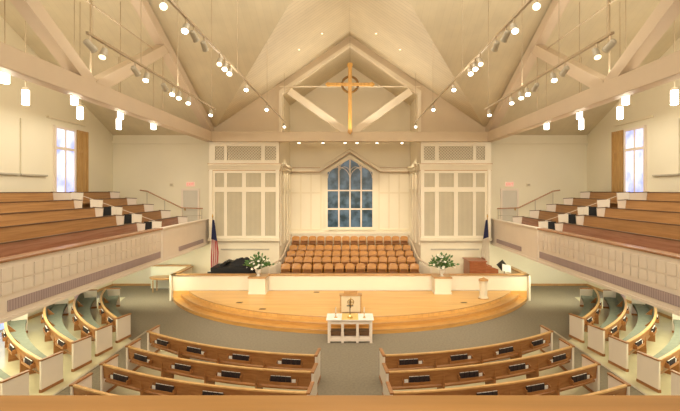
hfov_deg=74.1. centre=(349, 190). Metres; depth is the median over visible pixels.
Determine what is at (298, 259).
chair
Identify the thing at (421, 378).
hymnal
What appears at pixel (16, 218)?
pew
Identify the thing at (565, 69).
track spotlight
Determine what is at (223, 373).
hymnal
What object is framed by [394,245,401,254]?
chair
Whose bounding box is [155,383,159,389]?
hymnal
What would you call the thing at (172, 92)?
track spotlight
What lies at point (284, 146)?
wall
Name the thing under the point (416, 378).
hymnal
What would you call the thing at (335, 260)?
chair
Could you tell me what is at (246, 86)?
track spotlight
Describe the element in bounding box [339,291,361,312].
lectern
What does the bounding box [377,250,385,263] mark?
chair
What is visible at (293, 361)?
hymnal
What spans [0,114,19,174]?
acoustic panel
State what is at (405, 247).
chair
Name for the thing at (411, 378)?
hymnal
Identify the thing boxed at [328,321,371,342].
table
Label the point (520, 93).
track spotlight
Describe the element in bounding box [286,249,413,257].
floor
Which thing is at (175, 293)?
platform
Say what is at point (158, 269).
wall
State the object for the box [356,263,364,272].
chair
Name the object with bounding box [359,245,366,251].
chair
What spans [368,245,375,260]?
chair
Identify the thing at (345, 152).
crown molding
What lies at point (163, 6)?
track spotlight
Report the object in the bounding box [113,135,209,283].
wall
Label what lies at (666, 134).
acoustic panel
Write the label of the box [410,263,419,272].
chair
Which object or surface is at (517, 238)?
parapet
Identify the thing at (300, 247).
chair
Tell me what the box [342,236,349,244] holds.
chair
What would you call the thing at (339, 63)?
roof truss
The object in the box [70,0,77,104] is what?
pendant lamp
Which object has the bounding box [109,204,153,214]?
pew
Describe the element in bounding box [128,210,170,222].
pew
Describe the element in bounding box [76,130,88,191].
shutter
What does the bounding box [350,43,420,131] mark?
trim
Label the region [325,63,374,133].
cross
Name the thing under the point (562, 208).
pew
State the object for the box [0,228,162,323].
parapet
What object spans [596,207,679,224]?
pew
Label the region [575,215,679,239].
pew
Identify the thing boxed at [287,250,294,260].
chair
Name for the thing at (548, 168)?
wall
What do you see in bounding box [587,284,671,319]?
baseboard
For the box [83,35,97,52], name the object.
track spotlight
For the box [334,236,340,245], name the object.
chair
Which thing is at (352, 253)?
chair
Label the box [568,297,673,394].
floor
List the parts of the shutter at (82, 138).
panel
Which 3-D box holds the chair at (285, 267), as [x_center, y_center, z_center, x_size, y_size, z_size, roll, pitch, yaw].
[-3.424,4.338,23.788,0.496,0.885,0.616,0,0,-2]
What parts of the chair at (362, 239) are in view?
backrest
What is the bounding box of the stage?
[173,291,526,333]
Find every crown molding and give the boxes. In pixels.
[281,163,292,172]
[291,148,408,171]
[407,163,418,172]
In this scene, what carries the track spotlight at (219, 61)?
attached to the track at (171, 2)
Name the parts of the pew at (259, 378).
panel, rail, seat, backrest, panel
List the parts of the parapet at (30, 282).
cap rail, trim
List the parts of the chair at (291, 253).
backrest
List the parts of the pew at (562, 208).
panel, backrest, panel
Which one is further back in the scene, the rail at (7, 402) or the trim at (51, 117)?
the trim at (51, 117)
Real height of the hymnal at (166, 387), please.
0.183 m
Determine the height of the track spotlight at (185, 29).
0.345 m
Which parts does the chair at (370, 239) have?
backrest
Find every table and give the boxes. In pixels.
[149,275,169,292]
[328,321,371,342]
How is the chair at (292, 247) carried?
on the floor
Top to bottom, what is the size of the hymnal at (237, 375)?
0.183 m
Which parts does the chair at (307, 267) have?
backrest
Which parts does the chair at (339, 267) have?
backrest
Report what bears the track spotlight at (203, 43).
attached to the track at (171, 2)
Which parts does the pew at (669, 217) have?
panel, rail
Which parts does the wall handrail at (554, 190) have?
rail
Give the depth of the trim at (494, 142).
25.86 m
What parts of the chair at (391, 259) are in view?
backrest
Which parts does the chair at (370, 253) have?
backrest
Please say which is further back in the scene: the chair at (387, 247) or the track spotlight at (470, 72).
the chair at (387, 247)
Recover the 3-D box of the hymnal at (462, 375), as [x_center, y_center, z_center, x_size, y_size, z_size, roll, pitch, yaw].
[2.917,4.830,11.718,0.124,0.183,0.036,0,0,-14]
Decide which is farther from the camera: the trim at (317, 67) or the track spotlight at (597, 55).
the trim at (317, 67)
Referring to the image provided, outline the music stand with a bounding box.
[496,260,505,272]
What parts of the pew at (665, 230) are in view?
panel, rail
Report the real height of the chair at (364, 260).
0.885 m
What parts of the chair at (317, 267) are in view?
backrest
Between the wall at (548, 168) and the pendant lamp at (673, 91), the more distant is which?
the wall at (548, 168)
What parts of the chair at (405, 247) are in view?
backrest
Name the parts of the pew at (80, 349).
rail, backrest, panel, panel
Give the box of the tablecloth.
[326,313,373,320]
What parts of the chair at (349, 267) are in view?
backrest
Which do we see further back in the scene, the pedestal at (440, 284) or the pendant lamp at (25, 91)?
the pedestal at (440, 284)
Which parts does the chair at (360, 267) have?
backrest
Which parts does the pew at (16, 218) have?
rail, panel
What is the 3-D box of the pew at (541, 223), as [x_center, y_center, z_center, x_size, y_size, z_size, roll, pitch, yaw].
[9.250,1.895,23.050,0.622,0.970,3.480,0,0,0]
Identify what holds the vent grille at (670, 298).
attached to the parapet at (649, 276)
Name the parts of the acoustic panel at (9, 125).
rail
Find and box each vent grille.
[7,252,160,311]
[179,239,203,250]
[496,239,520,250]
[539,252,679,306]
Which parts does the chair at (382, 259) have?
backrest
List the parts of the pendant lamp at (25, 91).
stem, lamp shade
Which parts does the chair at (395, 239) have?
backrest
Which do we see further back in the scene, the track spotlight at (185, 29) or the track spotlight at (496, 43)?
the track spotlight at (496, 43)
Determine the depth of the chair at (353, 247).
27.36 m
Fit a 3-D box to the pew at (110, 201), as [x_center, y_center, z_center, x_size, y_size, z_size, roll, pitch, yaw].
[-12.040,0.875,23.050,0.622,0.970,3.480,0,0,0]
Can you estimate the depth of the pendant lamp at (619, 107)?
16.92 m
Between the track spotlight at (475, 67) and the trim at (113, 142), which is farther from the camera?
the trim at (113, 142)
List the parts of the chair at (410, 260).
backrest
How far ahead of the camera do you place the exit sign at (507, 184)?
25.93 m
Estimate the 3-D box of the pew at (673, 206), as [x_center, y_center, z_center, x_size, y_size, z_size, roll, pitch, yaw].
[12.046,0.875,11.000,0.611,0.970,18.080,0,0,0]
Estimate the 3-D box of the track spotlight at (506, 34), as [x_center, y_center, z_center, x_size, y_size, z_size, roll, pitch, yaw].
[3.491,-3.503,10.108,0.174,0.335,0.271,0,0,0]
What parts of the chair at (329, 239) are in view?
backrest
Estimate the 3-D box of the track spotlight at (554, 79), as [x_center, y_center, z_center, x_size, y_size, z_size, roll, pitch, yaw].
[5.194,-2.925,11.489,0.159,0.350,0.235,0,0,0]
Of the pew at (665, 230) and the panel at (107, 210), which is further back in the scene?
the panel at (107, 210)
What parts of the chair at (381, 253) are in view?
backrest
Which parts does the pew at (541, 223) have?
panel, backrest, panel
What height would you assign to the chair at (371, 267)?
0.885 m
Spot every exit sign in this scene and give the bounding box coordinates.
[186,182,194,186]
[505,182,513,186]
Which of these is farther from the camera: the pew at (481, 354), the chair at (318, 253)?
the chair at (318, 253)
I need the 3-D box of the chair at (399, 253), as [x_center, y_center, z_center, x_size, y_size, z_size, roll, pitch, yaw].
[2.897,3.958,26.088,0.496,0.885,0.616,0,0,2]
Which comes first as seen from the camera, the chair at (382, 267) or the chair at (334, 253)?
the chair at (382, 267)
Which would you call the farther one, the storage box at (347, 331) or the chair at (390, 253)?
the chair at (390, 253)
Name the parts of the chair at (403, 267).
backrest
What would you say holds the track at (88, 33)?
hanging from the ceiling
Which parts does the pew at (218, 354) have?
panel, seat, rail, backrest, panel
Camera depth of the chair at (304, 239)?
28.53 m
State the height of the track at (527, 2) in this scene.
4.762 m
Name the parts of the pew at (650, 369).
panel, rail, backrest, panel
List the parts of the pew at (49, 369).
panel, backrest, rail, panel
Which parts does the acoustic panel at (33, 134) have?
rail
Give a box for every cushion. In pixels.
[0,369,10,378]
[9,319,46,371]
[45,303,54,317]
[47,303,77,353]
[75,292,83,309]
[77,297,99,339]
[102,290,107,303]
[104,295,121,327]
[578,295,595,327]
[592,290,597,303]
[600,297,622,339]
[616,292,624,309]
[622,303,652,353]
[645,303,654,317]
[653,319,679,371]
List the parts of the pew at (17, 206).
rail, panel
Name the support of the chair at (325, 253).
on the floor at (344, 269)
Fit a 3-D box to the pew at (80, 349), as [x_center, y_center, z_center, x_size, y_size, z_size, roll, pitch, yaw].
[-10.688,5.048,16.640,1.171,0.905,7.640,0,0,-37]
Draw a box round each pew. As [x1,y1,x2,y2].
[0,192,71,201]
[0,199,82,212]
[0,207,103,226]
[0,215,124,242]
[0,222,144,257]
[0,369,29,394]
[2,314,63,392]
[41,298,91,371]
[69,373,115,394]
[71,191,119,207]
[71,289,112,356]
[90,198,136,206]
[98,288,130,342]
[99,354,313,394]
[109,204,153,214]
[125,338,317,394]
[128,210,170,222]
[146,325,320,386]
[148,216,187,227]
[379,325,553,386]
[382,338,574,394]
[386,354,600,394]
[512,216,551,227]
[529,210,571,222]
[546,204,590,214]
[555,222,679,253]
[563,198,609,206]
[569,288,601,342]
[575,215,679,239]
[580,191,628,207]
[584,373,630,394]
[587,289,628,356]
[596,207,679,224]
[608,298,658,371]
[617,199,679,211]
[628,192,679,200]
[636,314,679,392]
[670,370,679,394]
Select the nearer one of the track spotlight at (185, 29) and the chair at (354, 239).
the track spotlight at (185, 29)
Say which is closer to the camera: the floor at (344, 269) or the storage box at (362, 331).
the storage box at (362, 331)
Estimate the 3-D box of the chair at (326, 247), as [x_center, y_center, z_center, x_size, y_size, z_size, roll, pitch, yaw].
[-1.321,3.757,27.188,0.496,0.885,0.616,0,0,-1]
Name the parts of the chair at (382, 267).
backrest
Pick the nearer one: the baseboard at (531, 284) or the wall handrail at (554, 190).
the wall handrail at (554, 190)
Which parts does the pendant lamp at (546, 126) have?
stem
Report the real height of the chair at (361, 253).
0.885 m
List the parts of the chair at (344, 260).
backrest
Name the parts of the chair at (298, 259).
backrest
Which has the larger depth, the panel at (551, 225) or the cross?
the cross
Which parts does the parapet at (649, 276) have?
cap rail, trim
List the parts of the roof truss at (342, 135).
tie rod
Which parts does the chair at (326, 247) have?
backrest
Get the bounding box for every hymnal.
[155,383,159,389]
[164,385,168,391]
[221,370,225,376]
[226,371,230,377]
[235,372,239,378]
[270,375,275,381]
[276,376,280,381]
[281,376,285,381]
[286,376,290,382]
[291,359,295,364]
[404,359,408,364]
[409,376,413,382]
[414,376,418,381]
[419,376,423,381]
[424,375,429,381]
[460,372,464,378]
[469,371,473,377]
[474,370,478,376]
[531,385,535,391]
[540,383,544,389]
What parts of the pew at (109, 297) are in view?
rail, backrest, panel, panel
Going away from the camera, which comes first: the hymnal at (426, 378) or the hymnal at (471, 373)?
the hymnal at (426, 378)
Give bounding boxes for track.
[86,0,215,109]
[167,0,285,122]
[414,0,532,122]
[484,0,613,109]
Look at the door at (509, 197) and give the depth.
25.96 m
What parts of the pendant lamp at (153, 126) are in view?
stem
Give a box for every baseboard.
[28,284,112,319]
[113,284,150,285]
[531,284,586,285]
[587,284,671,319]
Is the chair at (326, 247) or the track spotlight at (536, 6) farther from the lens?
the chair at (326, 247)
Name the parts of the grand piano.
lid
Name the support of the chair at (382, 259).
on the floor
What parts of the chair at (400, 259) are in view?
backrest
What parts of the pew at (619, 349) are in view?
panel, panel, backrest, rail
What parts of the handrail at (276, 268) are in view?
panel, rail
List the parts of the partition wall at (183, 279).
post, return panel, wall panel, trim, cap rail, post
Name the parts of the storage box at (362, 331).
lid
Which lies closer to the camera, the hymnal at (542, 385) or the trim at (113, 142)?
the hymnal at (542, 385)
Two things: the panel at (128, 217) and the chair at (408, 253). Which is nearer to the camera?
the panel at (128, 217)
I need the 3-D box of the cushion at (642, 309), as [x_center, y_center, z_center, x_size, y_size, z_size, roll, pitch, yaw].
[10.661,5.025,16.700,0.920,0.110,7.415,0,0,37]
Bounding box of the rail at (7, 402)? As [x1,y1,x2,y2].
[0,395,679,410]
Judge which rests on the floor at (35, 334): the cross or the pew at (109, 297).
the pew at (109, 297)
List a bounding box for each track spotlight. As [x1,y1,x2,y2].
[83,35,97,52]
[98,43,107,59]
[130,62,140,76]
[142,69,149,82]
[159,0,167,10]
[161,80,168,91]
[169,85,174,96]
[176,89,181,99]
[181,18,189,33]
[186,94,190,104]
[189,27,199,42]
[200,37,208,51]
[216,54,222,66]
[222,59,227,71]
[227,64,231,75]
[244,82,248,91]
[451,82,455,91]
[468,64,472,75]
[472,59,477,71]
[477,54,483,66]
[491,37,499,51]
[500,27,510,42]
[509,94,513,104]
[510,18,518,33]
[518,89,523,99]
[525,85,530,96]
[531,80,538,91]
[532,0,540,10]
[550,69,557,82]
[559,62,569,76]
[592,43,601,59]
[602,35,616,52]
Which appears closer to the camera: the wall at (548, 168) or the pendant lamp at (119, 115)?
the pendant lamp at (119, 115)
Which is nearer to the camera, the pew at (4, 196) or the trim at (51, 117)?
the pew at (4, 196)
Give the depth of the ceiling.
19.69 m
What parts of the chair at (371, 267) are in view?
backrest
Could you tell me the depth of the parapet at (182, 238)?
21.62 m
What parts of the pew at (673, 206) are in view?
panel, rail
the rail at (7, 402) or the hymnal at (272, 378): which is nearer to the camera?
the rail at (7, 402)
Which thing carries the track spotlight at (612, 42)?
attached to the track at (611, 33)
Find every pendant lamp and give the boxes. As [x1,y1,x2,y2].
[0,0,9,83]
[21,20,29,104]
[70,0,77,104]
[77,104,82,119]
[116,57,120,129]
[117,2,123,119]
[151,62,155,129]
[544,62,548,129]
[576,2,582,119]
[579,57,583,129]
[617,104,622,119]
[622,0,629,104]
[670,20,678,104]
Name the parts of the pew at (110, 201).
panel, backrest, panel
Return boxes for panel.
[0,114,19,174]
[20,118,47,176]
[103,207,110,215]
[123,214,131,223]
[144,222,151,229]
[548,222,555,229]
[568,214,576,223]
[589,207,596,215]
[652,118,679,176]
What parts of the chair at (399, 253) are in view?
backrest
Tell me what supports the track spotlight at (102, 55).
attached to the track at (88, 33)
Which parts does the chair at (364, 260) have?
backrest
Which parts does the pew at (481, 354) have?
panel, rail, backrest, seat, panel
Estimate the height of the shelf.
0.040 m
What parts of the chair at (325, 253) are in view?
backrest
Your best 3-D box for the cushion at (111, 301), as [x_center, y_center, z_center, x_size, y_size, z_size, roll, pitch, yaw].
[-9.846,5.025,18.799,0.764,0.110,5.689,0,0,-31]
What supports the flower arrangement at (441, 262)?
in the flower vase at (441, 271)
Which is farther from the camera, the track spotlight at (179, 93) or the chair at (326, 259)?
the chair at (326, 259)
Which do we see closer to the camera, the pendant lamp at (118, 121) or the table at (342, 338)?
the table at (342, 338)
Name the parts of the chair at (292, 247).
backrest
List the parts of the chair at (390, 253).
backrest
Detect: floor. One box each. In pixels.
[0,297,131,394]
[57,286,642,394]
[109,349,306,394]
[283,260,416,263]
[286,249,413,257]
[290,265,409,271]
[393,349,590,394]
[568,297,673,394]
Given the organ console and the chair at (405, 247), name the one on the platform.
the organ console
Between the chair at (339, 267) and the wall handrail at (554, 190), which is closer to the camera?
the chair at (339, 267)
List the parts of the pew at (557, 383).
backrest, seat, panel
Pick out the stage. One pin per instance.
(286, 311)
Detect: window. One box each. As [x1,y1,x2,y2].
[53,125,75,191]
[325,155,374,229]
[624,125,646,191]
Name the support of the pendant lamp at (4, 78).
hanging from the ceiling
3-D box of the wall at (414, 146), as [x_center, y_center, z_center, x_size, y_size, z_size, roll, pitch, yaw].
[4.040,-0.100,27.475,0.200,11.200,4.250,0,0,0]
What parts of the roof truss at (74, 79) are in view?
king rod, tie rod, hanger rod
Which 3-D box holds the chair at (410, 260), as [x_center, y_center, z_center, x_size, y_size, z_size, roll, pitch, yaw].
[3.404,4.147,24.988,0.496,0.885,0.616,0,0,2]
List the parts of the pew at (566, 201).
panel, backrest, panel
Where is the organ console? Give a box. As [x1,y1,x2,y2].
[462,257,497,272]
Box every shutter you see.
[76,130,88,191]
[611,130,623,191]
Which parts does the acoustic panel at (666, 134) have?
rail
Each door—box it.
[181,188,199,221]
[500,188,518,221]
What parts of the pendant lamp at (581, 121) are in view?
lamp shade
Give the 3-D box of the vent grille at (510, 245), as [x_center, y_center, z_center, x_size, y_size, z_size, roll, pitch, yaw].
[7.997,2.735,22.750,0.045,0.210,3.500,0,0,0]
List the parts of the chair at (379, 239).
backrest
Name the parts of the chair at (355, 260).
backrest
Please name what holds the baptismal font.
on the stage
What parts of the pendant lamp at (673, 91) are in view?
lamp shade, stem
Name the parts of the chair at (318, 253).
backrest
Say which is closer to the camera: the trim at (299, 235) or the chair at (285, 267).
the chair at (285, 267)
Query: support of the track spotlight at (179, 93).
attached to the track at (88, 33)
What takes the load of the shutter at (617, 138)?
attached to the wall at (655, 101)
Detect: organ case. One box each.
[207,142,281,272]
[417,142,492,272]
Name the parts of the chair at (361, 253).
backrest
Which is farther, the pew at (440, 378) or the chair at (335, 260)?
the chair at (335, 260)
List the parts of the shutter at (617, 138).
panel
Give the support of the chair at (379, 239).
on the floor at (297, 249)
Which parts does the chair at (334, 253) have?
backrest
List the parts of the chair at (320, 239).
backrest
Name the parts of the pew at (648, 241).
panel, rail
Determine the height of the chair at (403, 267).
0.885 m
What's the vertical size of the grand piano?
1.340 m
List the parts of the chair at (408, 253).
backrest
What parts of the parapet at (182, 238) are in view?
corner post, cap rail, trim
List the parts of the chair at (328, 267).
backrest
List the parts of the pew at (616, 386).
rail, backrest, panel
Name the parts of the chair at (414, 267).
backrest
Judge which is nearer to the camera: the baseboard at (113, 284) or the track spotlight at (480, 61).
the track spotlight at (480, 61)
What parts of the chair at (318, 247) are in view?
backrest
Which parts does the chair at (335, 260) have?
backrest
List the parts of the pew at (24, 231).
rail, panel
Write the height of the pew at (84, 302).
0.905 m
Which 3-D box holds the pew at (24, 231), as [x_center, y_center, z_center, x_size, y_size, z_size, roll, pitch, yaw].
[-10.185,1.555,11.000,0.611,0.970,18.080,0,0,0]
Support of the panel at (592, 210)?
on the floor
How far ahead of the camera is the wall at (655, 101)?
21.30 m
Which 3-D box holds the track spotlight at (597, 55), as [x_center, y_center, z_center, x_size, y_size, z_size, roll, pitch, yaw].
[5.196,-2.925,9.489,0.160,0.350,0.236,0,0,0]
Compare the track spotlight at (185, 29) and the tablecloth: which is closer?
the track spotlight at (185, 29)
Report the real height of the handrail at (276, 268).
1.983 m
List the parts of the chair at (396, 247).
backrest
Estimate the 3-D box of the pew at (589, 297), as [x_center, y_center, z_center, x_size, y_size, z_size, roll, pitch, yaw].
[9.886,5.048,18.725,1.001,0.905,5.924,0,0,31]
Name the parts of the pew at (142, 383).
panel, seat, backrest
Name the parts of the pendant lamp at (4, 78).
stem, lamp shade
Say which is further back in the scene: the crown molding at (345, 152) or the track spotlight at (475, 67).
the crown molding at (345, 152)
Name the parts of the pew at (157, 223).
panel, backrest, panel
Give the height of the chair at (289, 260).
0.885 m
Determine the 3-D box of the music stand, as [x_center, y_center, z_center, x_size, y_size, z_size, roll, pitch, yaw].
[7.892,4.296,23.244,0.542,1.447,0.397,0,0,37]
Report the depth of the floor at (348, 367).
16.95 m
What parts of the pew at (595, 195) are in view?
panel, backrest, panel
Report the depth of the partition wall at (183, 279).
22.56 m
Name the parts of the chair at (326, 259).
backrest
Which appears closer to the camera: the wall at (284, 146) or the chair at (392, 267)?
the chair at (392, 267)
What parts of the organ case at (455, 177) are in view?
screen panel, screen panel, frieze panel, screen panel, screen panel, cornice, rail trim, frieze panel, frame, screen panel, screen panel, screen panel, screen panel, frieze panel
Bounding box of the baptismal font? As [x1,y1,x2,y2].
[478,277,488,299]
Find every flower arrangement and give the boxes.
[243,252,273,269]
[428,252,458,269]
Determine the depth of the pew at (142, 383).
11.03 m
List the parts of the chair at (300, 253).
backrest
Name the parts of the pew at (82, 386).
panel, backrest, rail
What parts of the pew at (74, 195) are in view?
panel, backrest, panel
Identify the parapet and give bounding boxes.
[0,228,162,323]
[160,218,209,261]
[490,218,539,261]
[537,228,679,315]
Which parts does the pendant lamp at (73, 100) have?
lamp shade, stem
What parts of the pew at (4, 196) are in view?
rail, backrest, panel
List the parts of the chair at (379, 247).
backrest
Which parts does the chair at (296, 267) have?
backrest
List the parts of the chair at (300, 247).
backrest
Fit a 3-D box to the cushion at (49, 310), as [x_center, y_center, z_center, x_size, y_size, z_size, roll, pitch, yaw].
[-10.841,4.850,16.541,0.565,0.380,7.479,0,0,-38]
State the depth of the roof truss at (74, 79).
13.78 m
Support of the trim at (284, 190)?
attached to the wall at (284, 146)
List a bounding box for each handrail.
[84,196,154,221]
[140,190,202,218]
[268,235,291,272]
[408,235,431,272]
[497,190,559,218]
[545,196,615,221]
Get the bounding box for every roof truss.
[0,0,213,141]
[209,86,491,141]
[283,48,416,104]
[486,0,679,141]
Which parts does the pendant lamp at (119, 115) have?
stem, lamp shade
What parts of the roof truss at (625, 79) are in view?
hanger rod, tie rod, king rod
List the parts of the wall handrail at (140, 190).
rail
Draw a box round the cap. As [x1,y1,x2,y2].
[289,232,410,233]
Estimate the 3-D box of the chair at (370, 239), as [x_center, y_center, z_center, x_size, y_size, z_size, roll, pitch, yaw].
[1.317,3.337,28.388,0.496,0.885,0.616,0,0,1]
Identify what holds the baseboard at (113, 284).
attached to the wall at (151, 168)
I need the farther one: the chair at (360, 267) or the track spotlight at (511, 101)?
the chair at (360, 267)
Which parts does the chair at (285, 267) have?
backrest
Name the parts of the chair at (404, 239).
backrest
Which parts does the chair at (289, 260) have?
backrest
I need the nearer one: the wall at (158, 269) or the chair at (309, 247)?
the wall at (158, 269)
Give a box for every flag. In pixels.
[210,214,218,266]
[481,214,489,264]
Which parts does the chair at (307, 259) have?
backrest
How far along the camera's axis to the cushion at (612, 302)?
18.64 m
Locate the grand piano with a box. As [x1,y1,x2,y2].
[207,259,255,272]
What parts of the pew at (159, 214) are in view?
panel, backrest, panel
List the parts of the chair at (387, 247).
backrest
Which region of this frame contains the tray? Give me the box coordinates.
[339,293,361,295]
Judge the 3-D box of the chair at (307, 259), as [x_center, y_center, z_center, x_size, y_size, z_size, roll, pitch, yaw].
[-2.356,4.147,24.988,0.496,0.885,0.616,0,0,-2]
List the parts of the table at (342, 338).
leg, leg, leg, leg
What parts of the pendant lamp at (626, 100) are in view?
stem, lamp shade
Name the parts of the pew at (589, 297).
panel, panel, backrest, rail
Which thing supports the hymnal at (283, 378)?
in the pew at (259, 378)
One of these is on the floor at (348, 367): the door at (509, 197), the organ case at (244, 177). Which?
the organ case at (244, 177)
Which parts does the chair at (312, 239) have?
backrest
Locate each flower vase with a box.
[255,269,261,275]
[439,269,444,275]
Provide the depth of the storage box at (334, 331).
16.45 m
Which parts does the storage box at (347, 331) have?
lid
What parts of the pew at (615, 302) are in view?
panel, panel, rail, backrest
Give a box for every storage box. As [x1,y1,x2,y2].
[331,328,340,335]
[344,328,355,335]
[359,328,368,335]
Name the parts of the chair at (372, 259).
backrest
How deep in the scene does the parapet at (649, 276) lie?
13.36 m
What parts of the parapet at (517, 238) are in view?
trim, cap rail, corner post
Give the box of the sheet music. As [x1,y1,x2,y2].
[502,264,510,272]
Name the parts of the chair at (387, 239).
backrest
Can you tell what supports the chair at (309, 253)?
on the floor at (344, 269)
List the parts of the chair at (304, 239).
backrest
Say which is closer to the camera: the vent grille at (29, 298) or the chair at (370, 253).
the vent grille at (29, 298)
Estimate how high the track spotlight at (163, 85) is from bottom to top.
0.326 m
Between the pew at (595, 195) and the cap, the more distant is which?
the cap
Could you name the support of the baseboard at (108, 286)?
attached to the wall at (44, 101)
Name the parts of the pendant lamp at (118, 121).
lamp shade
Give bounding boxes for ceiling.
[0,0,679,134]
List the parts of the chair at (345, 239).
backrest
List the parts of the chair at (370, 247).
backrest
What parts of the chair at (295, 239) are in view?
backrest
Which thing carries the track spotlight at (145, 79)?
attached to the track at (88, 33)
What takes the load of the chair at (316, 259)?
on the floor
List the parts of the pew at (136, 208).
panel, backrest, panel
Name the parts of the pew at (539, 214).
panel, backrest, panel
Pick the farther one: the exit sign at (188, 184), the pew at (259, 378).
the exit sign at (188, 184)
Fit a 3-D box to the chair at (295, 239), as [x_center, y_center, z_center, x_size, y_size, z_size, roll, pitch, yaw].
[-3.424,3.337,28.388,0.496,0.885,0.616,0,0,-2]
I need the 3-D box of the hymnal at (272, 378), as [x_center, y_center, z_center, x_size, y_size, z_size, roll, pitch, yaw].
[-1.973,4.830,11.525,0.124,0.183,0.036,0,0,9]
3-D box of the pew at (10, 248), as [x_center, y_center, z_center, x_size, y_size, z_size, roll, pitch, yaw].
[-9.255,1.895,11.000,0.611,0.970,18.080,0,0,0]
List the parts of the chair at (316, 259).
backrest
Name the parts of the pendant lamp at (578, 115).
stem, lamp shade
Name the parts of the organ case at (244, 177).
screen panel, screen panel, frieze panel, screen panel, screen panel, frieze panel, frame, rail trim, cornice, screen panel, screen panel, screen panel, screen panel, frieze panel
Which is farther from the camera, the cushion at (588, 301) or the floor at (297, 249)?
the floor at (297, 249)
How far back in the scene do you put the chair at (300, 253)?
26.25 m
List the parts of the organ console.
panel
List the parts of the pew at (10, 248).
rail, panel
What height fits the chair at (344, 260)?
0.885 m
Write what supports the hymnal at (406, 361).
in the pew at (481, 354)
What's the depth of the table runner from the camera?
16.61 m
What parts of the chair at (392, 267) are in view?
backrest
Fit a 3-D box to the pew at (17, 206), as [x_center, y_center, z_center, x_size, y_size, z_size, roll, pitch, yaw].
[-12.046,0.875,11.000,0.611,0.970,18.080,0,0,0]
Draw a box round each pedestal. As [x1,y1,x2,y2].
[248,274,268,293]
[431,274,451,293]
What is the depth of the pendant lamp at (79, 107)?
16.92 m
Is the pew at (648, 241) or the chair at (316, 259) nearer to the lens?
the pew at (648, 241)
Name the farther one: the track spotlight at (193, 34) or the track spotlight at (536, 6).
the track spotlight at (193, 34)
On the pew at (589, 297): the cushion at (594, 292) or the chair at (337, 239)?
the cushion at (594, 292)
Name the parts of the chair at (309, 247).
backrest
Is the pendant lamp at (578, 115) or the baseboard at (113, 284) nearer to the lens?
the pendant lamp at (578, 115)
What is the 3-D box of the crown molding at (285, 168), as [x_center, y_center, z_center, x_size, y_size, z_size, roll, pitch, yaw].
[-3.840,-1.330,27.350,0.200,0.420,3.900,0,0,0]
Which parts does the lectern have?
panel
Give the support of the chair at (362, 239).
on the floor at (297, 249)
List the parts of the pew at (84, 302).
rail, backrest, panel, panel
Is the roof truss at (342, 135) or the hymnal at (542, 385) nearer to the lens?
the hymnal at (542, 385)
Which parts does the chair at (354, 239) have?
backrest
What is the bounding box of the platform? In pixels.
[173,291,526,296]
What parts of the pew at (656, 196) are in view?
panel, backrest, rail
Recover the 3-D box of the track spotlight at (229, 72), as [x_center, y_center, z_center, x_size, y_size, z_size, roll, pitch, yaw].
[-3.492,-3.498,13.088,0.159,0.344,0.247,0,0,0]
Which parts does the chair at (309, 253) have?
backrest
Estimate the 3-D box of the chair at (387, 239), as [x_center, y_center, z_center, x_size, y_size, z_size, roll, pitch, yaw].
[2.370,3.337,28.388,0.496,0.885,0.616,0,0,2]
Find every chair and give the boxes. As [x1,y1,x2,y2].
[280,263,289,272]
[285,256,292,267]
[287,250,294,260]
[289,245,297,254]
[291,263,300,272]
[292,236,299,245]
[294,256,302,272]
[296,250,304,263]
[298,245,305,254]
[300,236,307,245]
[302,263,311,272]
[303,256,311,272]
[305,250,313,266]
[307,245,314,256]
[308,236,315,250]
[312,256,321,265]
[313,263,321,272]
[314,250,322,263]
[315,245,323,257]
[317,236,324,245]
[322,256,330,272]
[323,250,331,258]
[324,245,331,260]
[324,263,332,272]
[325,236,332,249]
[331,256,339,267]
[332,250,340,259]
[333,245,340,251]
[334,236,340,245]
[335,263,343,272]
[341,250,349,256]
[341,256,349,267]
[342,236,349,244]
[342,245,349,250]
[345,263,354,272]
[350,236,357,244]
[350,245,357,250]
[350,250,358,256]
[350,256,358,267]
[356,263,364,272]
[359,236,365,245]
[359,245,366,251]
[359,250,367,259]
[360,256,367,267]
[367,236,374,249]
[367,263,375,272]
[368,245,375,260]
[368,250,376,258]
[369,256,377,272]
[375,236,382,245]
[376,245,384,257]
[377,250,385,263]
[378,256,387,265]
[378,263,386,272]
[383,236,391,250]
[385,245,392,256]
[386,250,394,266]
[388,256,396,272]
[388,263,397,272]
[392,236,399,245]
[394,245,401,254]
[395,250,403,263]
[397,256,405,272]
[399,263,408,272]
[400,236,407,245]
[402,245,410,254]
[405,250,412,260]
[407,256,414,267]
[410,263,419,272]
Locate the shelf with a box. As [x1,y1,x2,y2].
[330,332,369,337]
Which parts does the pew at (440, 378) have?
panel, backrest, rail, seat, panel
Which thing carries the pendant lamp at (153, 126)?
hanging from the ceiling
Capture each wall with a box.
[0,16,112,316]
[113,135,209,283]
[151,264,190,287]
[169,266,530,300]
[214,36,485,131]
[280,97,289,263]
[290,67,409,231]
[410,97,419,263]
[490,135,586,283]
[587,37,679,316]
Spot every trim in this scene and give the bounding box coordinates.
[46,116,86,125]
[53,331,145,394]
[112,141,208,143]
[279,43,349,131]
[280,171,290,245]
[289,234,410,248]
[291,172,408,229]
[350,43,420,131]
[409,171,419,245]
[491,141,587,143]
[554,331,646,394]
[613,116,653,125]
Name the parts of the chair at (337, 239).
backrest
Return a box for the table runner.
[342,313,357,319]
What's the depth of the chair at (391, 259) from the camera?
25.16 m
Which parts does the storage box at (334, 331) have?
lid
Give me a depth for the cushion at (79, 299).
19.32 m
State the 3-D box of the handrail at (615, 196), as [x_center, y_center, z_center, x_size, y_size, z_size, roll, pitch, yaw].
[10.686,1.315,20.750,3.379,2.130,0.032,0,0,0]
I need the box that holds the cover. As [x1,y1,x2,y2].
[228,257,253,265]

